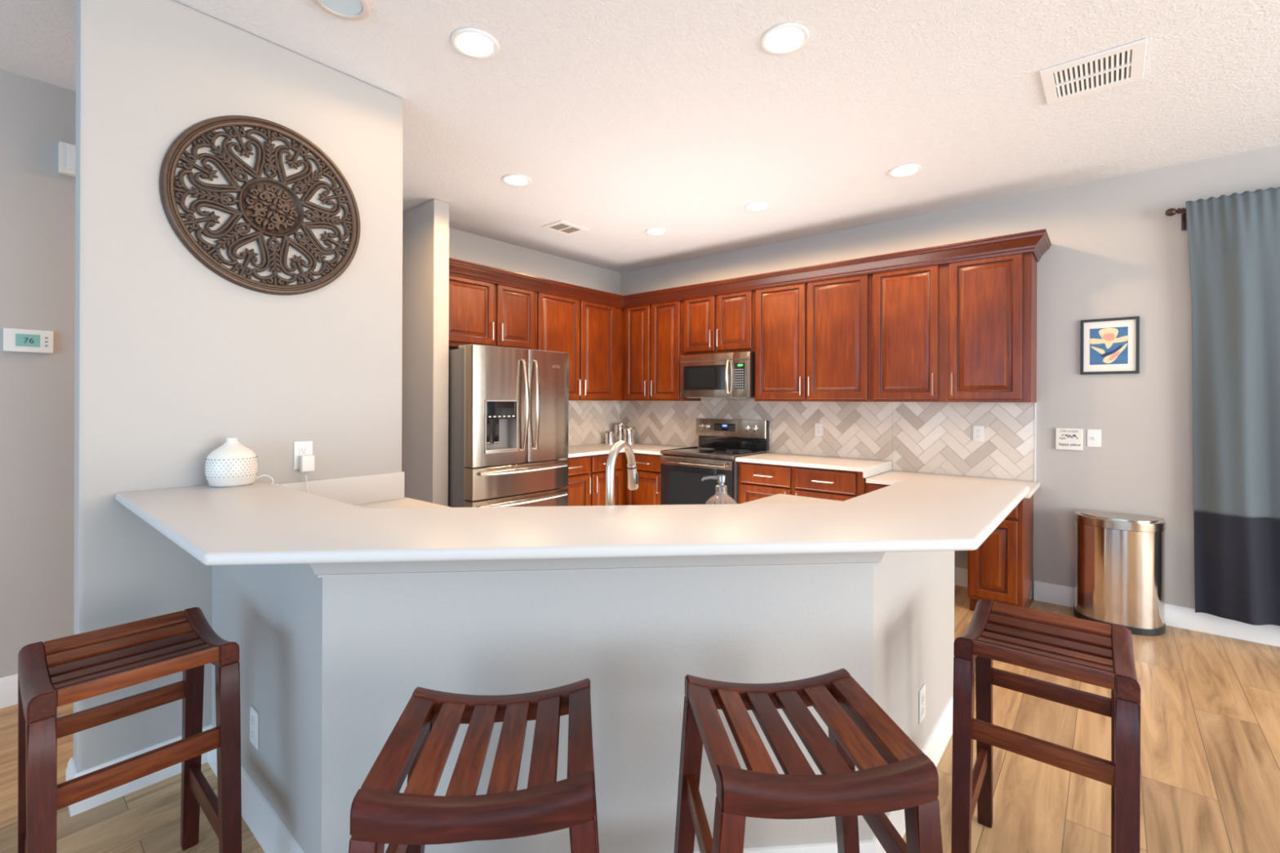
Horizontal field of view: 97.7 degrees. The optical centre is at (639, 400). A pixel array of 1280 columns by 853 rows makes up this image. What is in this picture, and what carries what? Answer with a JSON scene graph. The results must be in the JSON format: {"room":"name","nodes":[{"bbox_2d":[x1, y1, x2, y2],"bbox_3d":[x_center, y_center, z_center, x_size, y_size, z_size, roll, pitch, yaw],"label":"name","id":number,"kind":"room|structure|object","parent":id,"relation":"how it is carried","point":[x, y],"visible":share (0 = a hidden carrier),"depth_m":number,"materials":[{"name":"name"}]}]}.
{"room":"kitchen","nodes":[
{"label":"kitchen","id":0,"kind":"room"},
{"bbox_2d":[0,68,75,678],"bbox_3d":[-4.073,-0.058,1.124,0.120,2.840,5.550,0,0,40],"label":"wall","id":1,"kind":"structure","parent":0,"point":[37,202],"depth_m":2.57,"materials":[{"name":"beige paint"}]},
{"bbox_2d":[0,673,17,708],"bbox_3d":[-3.994,1.298,1.119,0.016,0.130,5.450,0,0,40],"label":"baseboard","id":2,"kind":"structure","parent":1,"relation":"attached to","point":[9,684],"depth_m":2.50,"materials":[{"name":"white paint"}]},
{"bbox_2d":[3,328,53,353],"bbox_3d":[-2.780,-0.270,2.544,0.025,0.104,0.154,0,0,40],"label":"thermostat","id":3,"kind":"object","parent":1,"relation":"attached to","point":[23,340],"visible":1,"depth_m":2.54,"materials":[{"name":"white plastic"}]},
{"bbox_2d":[57,141,75,177],"bbox_3d":[-2.653,-1.132,2.671,0.051,0.140,0.170,0,0,40],"label":"door chime","id":4,"kind":"object","parent":1,"relation":"attached to","point":[66,152],"visible":0.39,"depth_m":2.61,"materials":[{"name":"white plastic"}]},
{"bbox_2d":[73,0,403,773],"bbox_3d":[-1.559,-0.048,2.330,0.125,2.840,1.116,0,0,40],"label":"wall","id":5,"kind":"structure","parent":0,"point":[175,359],"depth_m":2.09,"materials":[{"name":"beige paint"}]},
{"bbox_2d":[159,115,360,295],"bbox_3d":[-1.498,-0.785,2.279,0.024,0.704,0.704,0,0,40],"label":"carving","id":6,"kind":"object","parent":5,"relation":"attached to","point":[268,206],"visible":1,"depth_m":2.25,"materials":[{"name":"brown wood"}]},
{"bbox_2d":[293,440,312,469],"bbox_3d":[-1.432,0.232,2.379,0.008,0.116,0.072,0,0,40],"label":"wall outlet","id":7,"kind":"object","parent":5,"relation":"attached to","point":[300,448],"visible":0.75,"depth_m":2.37,"materials":[{"name":"white plastic"}]},
{"bbox_2d":[299,446,307,453],"bbox_3d":[-1.429,0.213,2.377,0.002,0.029,0.032,0,0,40],"label":"receptacle","id":8,"kind":"object","parent":7,"relation":"attached to","point":[303,450],"depth_m":2.38,"materials":[{"name":"grey plastic"}]},
{"bbox_2d":[298,454,314,493],"bbox_3d":[-1.339,0.353,2.331,0.195,0.240,0.087,0,0,40],"label":"power adapter","id":9,"kind":"object","parent":7,"relation":"attached to","point":[306,462],"visible":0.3,"depth_m":2.35,"materials":[{"name":"white plastic"}]},
{"bbox_2d":[401,199,448,506],"bbox_3d":[-2.148,-0.050,4.689,1.795,2.840,0.125,0,0,40],"label":"wall","id":10,"kind":"structure","parent":0,"point":[425,226],"depth_m":4.15,"materials":[{"name":"beige paint"}]},
{"bbox_2d":[448,227,620,445],"bbox_3d":[-1.113,-0.046,5.488,0.150,2.840,2.560,0,0,40],"label":"wall","id":11,"kind":"structure","parent":0,"point":[463,246],"depth_m":5.40,"materials":[{"name":"beige paint"}]},
{"bbox_2d":[448,275,534,350],"bbox_3d":[-1.370,-0.727,4.763,0.385,0.600,0.983,0,0,40],"label":"upper cabinet","id":12,"kind":"object","parent":11,"relation":"attached to","point":[481,313],"visible":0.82,"depth_m":4.66,"materials":[{"name":"brown wood"}]},
{"bbox_2d":[534,291,622,400],"bbox_3d":[-0.675,-0.512,5.589,0.385,1.026,1.171,0,0,40],"label":"upper cabinet","id":13,"kind":"object","parent":11,"relation":"attached to","point":[591,333],"visible":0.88,"depth_m":5.49,"materials":[{"name":"brown wood"}]},
{"bbox_2d":[568,400,620,446],"bbox_3d":[-0.712,0.238,5.843,0.008,0.474,1.500,0,0,40],"label":"backsplash","id":14,"kind":"structure","parent":11,"relation":"attached to","point":[588,421],"depth_m":6.06,"materials":[{"name":"white tile"}]},
{"bbox_2d":[211,551,954,852],"bbox_3d":[-0.110,0.867,1.948,3.010,1.022,0.851,0,0,-5],"label":"wall","id":15,"kind":"structure","parent":0,"point":[330,666],"depth_m":1.54,"materials":[{"name":"beige paint"}]},
{"bbox_2d":[249,705,258,749],"bbox_3d":[-1.247,1.055,1.806,0.072,0.116,0.008,0,0,40],"label":"wall outlet","id":16,"kind":"object","parent":15,"relation":"attached to","point":[254,714],"visible":1,"depth_m":1.80,"materials":[{"name":"white plastic"}]},
{"bbox_2d":[250,715,254,727],"bbox_3d":[-1.249,1.036,1.804,0.032,0.029,0.002,0,0,40],"label":"receptacle","id":17,"kind":"object","parent":16,"relation":"attached to","point":[252,717],"depth_m":1.80,"materials":[{"name":"grey plastic"}]},
{"bbox_2d":[250,727,254,739],"bbox_3d":[-1.249,1.075,1.804,0.032,0.029,0.002,0,0,40],"label":"receptacle","id":18,"kind":"object","parent":16,"relation":"attached to","point":[252,729],"depth_m":1.80,"materials":[{"name":"grey plastic"}]},
{"bbox_2d":[65,692,953,852],"bbox_3d":[-0.296,1.312,1.954,3.393,0.130,0.960,0,0,-3],"label":"baseboard","id":19,"kind":"structure","parent":15,"relation":"attached to","point":[269,831],"depth_m":1.82,"materials":[{"name":"white paint"}]},
{"bbox_2d":[115,476,1029,565],"bbox_3d":[-0.132,0.340,1.791,3.329,0.030,1.116,0,0,-4],"label":"countertop","id":20,"kind":"structure","parent":15,"relation":"on","point":[260,522],"depth_m":1.45,"materials":[{"name":"white stone"}]},
{"bbox_2d":[204,437,278,488],"bbox_3d":[-1.507,0.231,2.127,0.236,0.179,0.163,0,0,-28],"label":"diffuser","id":21,"kind":"object","parent":20,"relation":"on","point":[232,464],"visible":1,"depth_m":2.06,"materials":[{"name":"white ceramic"}]},
{"bbox_2d":[309,551,885,577],"bbox_3d":[-0.079,0.409,1.488,1.586,0.106,0.078,0,0,-5],"label":"trim","id":22,"kind":"structure","parent":15,"relation":"attached to","point":[758,561],"depth_m":1.50,"materials":[{"name":"beige paint"}]},
{"bbox_2d":[918,684,925,724],"bbox_3d":[1.007,1.082,1.994,0.008,0.116,0.072,0,0,40],"label":"wall outlet","id":23,"kind":"object","parent":15,"relation":"attached to","point":[922,693],"visible":1,"depth_m":1.98,"materials":[{"name":"white plastic"}]},
{"bbox_2d":[921,693,924,704],"bbox_3d":[1.009,1.062,1.992,0.002,0.029,0.032,0,0,40],"label":"receptacle","id":24,"kind":"object","parent":23,"relation":"attached to","point":[922,694],"depth_m":1.99,"materials":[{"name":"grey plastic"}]},
{"bbox_2d":[921,703,924,715],"bbox_3d":[1.009,1.101,1.992,0.002,0.029,0.032,0,0,40],"label":"receptacle","id":25,"kind":"object","parent":23,"relation":"attached to","point":[922,704],"depth_m":1.99,"materials":[{"name":"white plastic"}]},
{"bbox_2d":[0,0,1279,272],"bbox_3d":[-0.144,-1.513,0.305,10.800,0.100,9.550,0,0,40],"label":"ceiling","id":26,"kind":"structure","parent":0,"point":[624,119],"depth_m":2.69,"materials":[{"name":"white paint"}]},
{"bbox_2d":[311,0,370,20],"bbox_3d":[-1.096,-1.459,2.047,0.200,0.013,0.200,0,0,40],"label":"ceiling speaker","id":27,"kind":"object","parent":26,"relation":"attached to","point":[348,10],"visible":1,"depth_m":2.08},
{"bbox_2d":[450,27,499,58],"bbox_3d":[-0.676,-1.460,2.295,0.192,0.008,0.192,0,0,40],"label":"recessed light","id":28,"kind":"object","parent":26,"relation":"in","point":[475,43],"visible":1,"depth_m":2.29,"materials":[{"name":"white paint"}]},
{"bbox_2d":[502,173,531,186],"bbox_3d":[-0.821,-1.460,3.717,0.192,0.008,0.192,0,0,40],"label":"recessed light","id":29,"kind":"object","parent":26,"relation":"in","point":[513,180],"visible":1,"depth_m":3.71,"materials":[{"name":"white paint"}]},
{"bbox_2d":[541,220,588,235],"bbox_3d":[-0.635,-1.459,4.744,0.250,0.010,0.310,0,0,40],"label":"ceiling vent","id":30,"kind":"object","parent":26,"relation":"in","point":[562,227],"visible":1,"depth_m":4.73,"materials":[{"name":"white paint"}]},
{"bbox_2d":[644,227,666,235],"bbox_3d":[0.138,-1.457,4.836,0.192,0.008,0.192,0,0,40],"label":"recessed light","id":31,"kind":"object","parent":26,"relation":"in","point":[655,231],"visible":1,"depth_m":4.82,"materials":[{"name":"white paint"}]},
{"bbox_2d":[743,202,769,211],"bbox_3d":[0.880,-1.454,4.207,0.192,0.008,0.192,0,0,40],"label":"recessed light","id":32,"kind":"object","parent":26,"relation":"in","point":[753,206],"visible":1,"depth_m":4.20,"materials":[{"name":"white paint"}]},
{"bbox_2d":[760,22,809,54],"bbox_3d":[0.584,-1.455,2.257,0.192,0.008,0.192,0,0,40],"label":"recessed light","id":33,"kind":"object","parent":26,"relation":"in","point":[787,37],"visible":1,"depth_m":2.25,"materials":[{"name":"white paint"}]},
{"bbox_2d":[888,164,921,177],"bbox_3d":[1.677,-1.451,3.542,0.192,0.008,0.192,0,0,40],"label":"recessed light","id":34,"kind":"object","parent":26,"relation":"in","point":[904,171],"visible":1,"depth_m":3.54,"materials":[{"name":"white paint"}]},
{"bbox_2d":[1040,37,1146,105],"bbox_3d":[2.013,-1.449,2.490,0.351,0.010,0.356,0,0,40],"label":"ceiling vent","id":35,"kind":"object","parent":26,"relation":"in","point":[1073,78],"visible":1,"depth_m":2.47,"materials":[{"name":"white paint"}]},
{"bbox_2d":[0,584,1279,852],"bbox_3d":[-0.156,1.427,0.305,10.800,0.100,9.550,0,0,40],"label":"floor","id":36,"kind":"structure","parent":0,"point":[1210,704],"depth_m":2.06,"materials":[{"name":"brown wood"}]},
{"bbox_2d":[17,607,241,852],"bbox_3d":[-1.328,1.002,1.457,0.477,0.741,0.380,0,0,40],"label":"bar stool","id":37,"kind":"object","parent":36,"relation":"on","point":[54,673],"visible":1,"depth_m":1.44,"materials":[{"name":"brown wood"}]},
{"bbox_2d":[348,677,599,852],"bbox_3d":[-0.288,1.006,1.089,0.477,0.741,0.380,0,0,-6],"label":"bar stool","id":38,"kind":"object","parent":36,"relation":"on","point":[419,746],"visible":1,"depth_m":0.98,"materials":[{"name":"brown wood"}]},
{"bbox_2d":[448,344,568,507],"bbox_3d":[-1.172,0.474,4.566,0.891,1.758,0.917,0,0,40],"label":"refrigerator","id":39,"kind":"object","parent":36,"relation":"on","point":[508,407],"visible":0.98,"depth_m":4.20,"materials":[{"name":"silver metal"}]},
{"bbox_2d":[564,452,622,506],"bbox_3d":[-0.674,0.942,5.387,0.655,0.866,0.903,0,0,40],"label":"base cabinet","id":40,"kind":"object","parent":36,"relation":"on","point":[586,486],"visible":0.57,"depth_m":5.21,"materials":[{"name":"brown wood"}]},
{"bbox_2d":[568,442,691,457],"bbox_3d":[-0.298,0.493,5.472,1.116,0.032,1.528,0,0,40],"label":"countertop","id":41,"kind":"structure","parent":40,"relation":"on","point":[601,448],"depth_m":5.48,"materials":[{"name":"white stone"}]},
{"bbox_2d":[605,431,613,444],"bbox_3d":[-0.330,0.407,6.102,0.096,0.140,0.096,0,0,40],"label":"canister","id":42,"kind":"object","parent":41,"relation":"on","point":[609,434],"visible":1,"depth_m":6.06,"materials":[{"name":"silver metal"}]},
{"bbox_2d":[614,422,625,443],"bbox_3d":[-0.221,0.363,6.207,0.116,0.228,0.116,0,0,40],"label":"canister","id":43,"kind":"object","parent":41,"relation":"on","point":[619,427],"visible":0.73,"depth_m":6.16,"materials":[{"name":"silver metal"}]},
{"bbox_2d":[623,426,635,444],"bbox_3d":[-0.119,0.385,6.114,0.124,0.185,0.124,0,0,40],"label":"canister","id":44,"kind":"object","parent":41,"relation":"on","point":[628,432],"visible":0.85,"depth_m":6.06,"materials":[{"name":"silver metal"}]},
{"bbox_2d":[622,452,626,505],"bbox_3d":[-0.195,0.944,5.979,0.622,0.866,0.618,0,0,40],"label":"cabinet filler","id":45,"kind":"object","parent":36,"relation":"on","point":[624,455],"visible":0.1,"depth_m":5.57,"materials":[{"name":"brown wood"}]},
{"bbox_2d":[626,453,660,505],"bbox_3d":[0.219,0.946,5.607,0.488,0.866,0.655,0,0,40],"label":"base cabinet","id":46,"kind":"object","parent":36,"relation":"on","point":[648,465],"visible":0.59,"depth_m":5.36,"materials":[{"name":"brown wood"}]},
{"bbox_2d":[659,417,768,505],"bbox_3d":[0.676,0.755,5.165,0.775,1.150,0.723,0,0,40],"label":"stove","id":47,"kind":"object","parent":36,"relation":"on","point":[682,470],"visible":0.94,"depth_m":5.08,"materials":[{"name":"grey metal"}]},
{"bbox_2d":[660,446,766,459],"bbox_3d":[0.677,0.479,5.161,0.770,0.034,0.603,0,0,40],"label":"cooktop","id":48,"kind":"object","parent":47,"relation":"in","point":[693,452],"depth_m":5.07,"materials":[{"name":"black glass"}]},
{"bbox_2d":[673,668,942,852],"bbox_3d":[0.312,1.009,1.145,0.477,0.741,0.380,0,0,-5],"label":"bar stool","id":49,"kind":"object","parent":36,"relation":"on","point":[893,774],"visible":1,"depth_m":1.07,"materials":[{"name":"brown wood"}]},
{"bbox_2d":[737,461,888,503],"bbox_3d":[1.405,0.950,4.609,1.044,0.866,0.655,0,0,40],"label":"base cabinet","id":50,"kind":"object","parent":36,"relation":"on","point":[756,481],"visible":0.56,"depth_m":4.38,"materials":[{"name":"brown wood"}]},
{"bbox_2d":[735,452,892,478],"bbox_3d":[1.417,0.520,4.606,1.070,0.074,0.643,0,0,40],"label":"countertop","id":51,"kind":"structure","parent":50,"relation":"on","point":[869,468],"depth_m":4.43,"materials":[{"name":"white stone"}]},
{"bbox_2d":[967,494,1033,611],"bbox_3d":[2.422,0.992,3.752,0.298,0.790,0.655,0,0,40],"label":"base cabinet","id":52,"kind":"object","parent":36,"relation":"on","point":[1001,570],"visible":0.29,"depth_m":3.52,"materials":[{"name":"brown wood"}]},
{"bbox_2d":[866,470,1039,497],"bbox_3d":[2.199,0.578,3.948,0.970,0.032,0.643,0,0,40],"label":"countertop","id":53,"kind":"structure","parent":52,"relation":"on","point":[893,477],"depth_m":4.00,"materials":[{"name":"white stone"}]},
{"bbox_2d":[951,599,1140,852],"bbox_3d":[1.121,1.012,1.552,0.380,0.741,0.477,0,0,39],"label":"bar stool","id":54,"kind":"object","parent":36,"relation":"on","point":[1095,653],"visible":1,"depth_m":1.50,"materials":[{"name":"brown wood"}]},
{"bbox_2d":[1073,509,1165,635],"bbox_3d":[2.963,1.056,3.468,0.440,0.666,0.335,0,0,40],"label":"trash can","id":55,"kind":"object","parent":36,"relation":"on","point":[1119,558],"visible":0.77,"depth_m":3.37,"materials":[{"name":"metal"}]},
{"bbox_3d":[-0.166,0.944,2.351,1.965,0.866,1.935,0,0,40],"label":"base cabinet","id":56,"kind":"object","parent":36,"relation":"on","visible":0},
{"bbox_2d":[278,471,841,508],"bbox_3d":[-0.153,0.429,2.235,2.778,0.160,1.159,0,0,-5],"label":"countertop","id":57,"kind":"structure","parent":56,"relation":"on","point":[380,491],"depth_m":2.57,"materials":[{"name":"white stone"}]},
{"bbox_2d":[605,440,639,505],"bbox_3d":[-0.035,0.308,1.918,0.124,0.339,0.236,0,0,24],"label":"faucet","id":58,"kind":"object","parent":57,"relation":"on","point":[633,476],"visible":0.64,"depth_m":1.88,"materials":[{"name":"silver metal"}]},
{"bbox_2d":[701,475,736,504],"bbox_3d":[0.269,0.363,1.850,0.104,0.232,0.104,0,0,-39],"label":"soap dispenser","id":59,"kind":"object","parent":57,"relation":"on","point":[721,496],"visible":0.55,"depth_m":1.83,"materials":[{"name":"clear glass"}]},
{"bbox_2d":[706,490,736,504],"bbox_3d":[0.269,0.389,1.850,0.104,0.180,0.104,0,0,5],"label":"bottle","id":60,"kind":"object","parent":59,"relation":"attached to","point":[721,497],"depth_m":1.83,"materials":[{"name":"clear glass"}]},
{"bbox_2d":[620,145,1279,608],"bbox_3d":[3.355,-0.029,3.497,9.550,2.840,0.150,0,0,40],"label":"wall","id":61,"kind":"structure","parent":0,"point":[1114,251],"depth_m":3.68,"materials":[{"name":"beige paint"}]},
{"bbox_2d":[621,308,622,400],"bbox_3d":[-0.209,-0.510,6.184,0.332,1.026,0.332,0,0,40],"label":"cabinet filler","id":62,"kind":"object","parent":61,"relation":"attached to","point":[622,308],"visible":0.07,"depth_m":5.95,"materials":[{"name":"brown wood"}]},
{"bbox_2d":[622,299,701,400],"bbox_3d":[0.203,-0.508,5.802,0.783,1.026,0.385,0,0,40],"label":"upper cabinet","id":63,"kind":"object","parent":61,"relation":"attached to","point":[653,334],"visible":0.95,"depth_m":5.66,"materials":[{"name":"brown wood"}]},
{"bbox_2d":[680,351,755,398],"bbox_3d":[0.778,-0.225,5.261,0.756,0.407,0.448,0,0,40],"label":"microwave","id":64,"kind":"object","parent":61,"relation":"attached to","point":[726,375],"visible":0.97,"depth_m":5.10,"materials":[{"name":"silver metal"}]},
{"bbox_2d":[682,289,755,355],"bbox_3d":[0.802,-0.725,5.298,0.778,0.588,0.385,0,0,40],"label":"upper cabinet","id":65,"kind":"object","parent":61,"relation":"attached to","point":[724,323],"visible":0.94,"depth_m":5.14,"materials":[{"name":"brown wood"}]},
{"bbox_2d":[754,274,871,401],"bbox_3d":[1.482,-0.503,4.725,0.998,1.026,0.385,0,0,40],"label":"upper cabinet","id":66,"kind":"object","parent":61,"relation":"attached to","point":[813,340],"visible":0.94,"depth_m":4.57,"materials":[{"name":"brown wood"}]},
{"bbox_2d":[814,422,822,436],"bbox_3d":[1.562,0.257,4.891,0.072,0.116,0.008,0,0,40],"label":"wall outlet","id":67,"kind":"object","parent":61,"relation":"attached to","point":[818,426],"visible":1,"depth_m":4.89,"materials":[{"name":"white plastic"}]},
{"bbox_2d":[619,398,1035,481],"bbox_3d":[1.259,0.245,5.158,3.905,0.626,0.008,0,0,40],"label":"backsplash","id":68,"kind":"structure","parent":61,"relation":"attached to","point":[922,437],"depth_m":4.54,"materials":[{"name":"white tile"}]},
{"bbox_2d":[865,481,890,493],"bbox_3d":[2.054,0.650,4.054,0.651,0.112,0.571,0,0,40],"label":"base cabinet","id":69,"kind":"object","parent":61,"relation":"attached to","point":[869,487],"visible":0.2,"depth_m":4.01,"materials":[{"name":"brown wood"}]},
{"bbox_2d":[871,251,1036,402],"bbox_3d":[2.253,-0.500,4.076,1.013,1.026,0.385,0,0,40],"label":"upper cabinet","id":70,"kind":"object","parent":61,"relation":"attached to","point":[962,331],"visible":0.95,"depth_m":3.91,"materials":[{"name":"brown wood"}]},
{"bbox_2d":[448,229,1051,308],"bbox_3d":[0.498,-1.029,4.177,3.993,0.114,2.492,0,0,40],"label":"crown molding","id":71,"kind":"structure","parent":70,"relation":"attached to","point":[1037,242],"depth_m":4.52,"materials":[{"name":"brown wood"}]},
{"bbox_2d":[954,567,968,586],"bbox_3d":[2.260,1.322,4.307,0.580,0.130,0.016,0,0,40],"label":"baseboard","id":72,"kind":"structure","parent":61,"relation":"attached to","point":[961,575],"depth_m":4.18,"materials":[{"name":"white paint"}]},
{"bbox_2d":[973,426,984,441],"bbox_3d":[2.488,0.245,4.111,0.072,0.116,0.008,0,0,40],"label":"wall outlet","id":73,"kind":"object","parent":61,"relation":"attached to","point":[978,431],"visible":1,"depth_m":4.11,"materials":[{"name":"white plastic"}]},
{"bbox_2d":[975,434,981,438],"bbox_3d":[2.486,0.265,4.109,0.032,0.029,0.002,0,0,40],"label":"receptacle","id":74,"kind":"object","parent":73,"relation":"attached to","point":[977,436],"depth_m":4.11,"materials":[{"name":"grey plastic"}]},
{"bbox_2d":[1034,402,1035,481],"bbox_3d":[2.754,0.290,3.897,0.008,0.548,0.012,0,0,40],"label":"trim","id":75,"kind":"structure","parent":61,"relation":"attached to","point":[1035,402],"depth_m":3.89,"materials":[{"name":"white paint"}]},
{"bbox_2d":[1055,427,1083,450],"bbox_3d":[2.894,0.261,3.772,0.146,0.146,0.022,0,0,40],"label":"wall plaque","id":76,"kind":"object","parent":61,"relation":"attached to","point":[1066,438],"visible":1,"depth_m":3.76,"materials":[{"name":"grey"}]},
{"bbox_2d":[1087,429,1101,447],"bbox_3d":[2.995,0.250,3.689,0.072,0.116,0.020,0,0,40],"label":"light switch","id":77,"kind":"object","parent":61,"relation":"attached to","point":[1094,436],"visible":1,"depth_m":3.69,"materials":[{"name":"white plastic"}]},
{"bbox_2d":[1080,315,1139,374],"bbox_3d":[3.053,-0.352,3.640,0.294,0.362,0.021,0,0,40],"label":"framed print","id":78,"kind":"object","parent":61,"relation":"attached to","point":[1107,345],"visible":1,"depth_m":3.63},
{"bbox_2d":[1088,326,1128,364],"bbox_3d":[3.048,-0.353,3.640,0.201,0.238,0.004,0,0,40],"label":"artwork","id":79,"kind":"object","parent":78,"relation":"attached to","point":[1108,345],"depth_m":3.64},
{"bbox_2d":[1034,580,1279,646],"bbox_3d":[3.253,1.325,3.471,1.325,0.130,0.016,0,0,40],"label":"baseboard","id":80,"kind":"structure","parent":61,"relation":"attached to","point":[1179,616],"depth_m":3.37,"materials":[{"name":"white paint"}]},
{"bbox_2d":[1164,208,1186,231],"bbox_3d":[3.821,-1.102,2.943,1.550,0.129,0.104,0,0,40],"label":"curtain rod","id":81,"kind":"object","parent":61,"relation":"attached to","point":[1171,211],"visible":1,"depth_m":3.39,"materials":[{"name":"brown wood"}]},
{"bbox_2d":[1185,186,1279,626],"bbox_3d":[3.628,0.039,3.022,0.981,2.457,0.094,0,0,40],"label":"curtain","id":82,"kind":"object","parent":81,"relation":"hanging from","point":[1233,240],"visible":1,"depth_m":3.19,"materials":[{"name":"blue fabric"}]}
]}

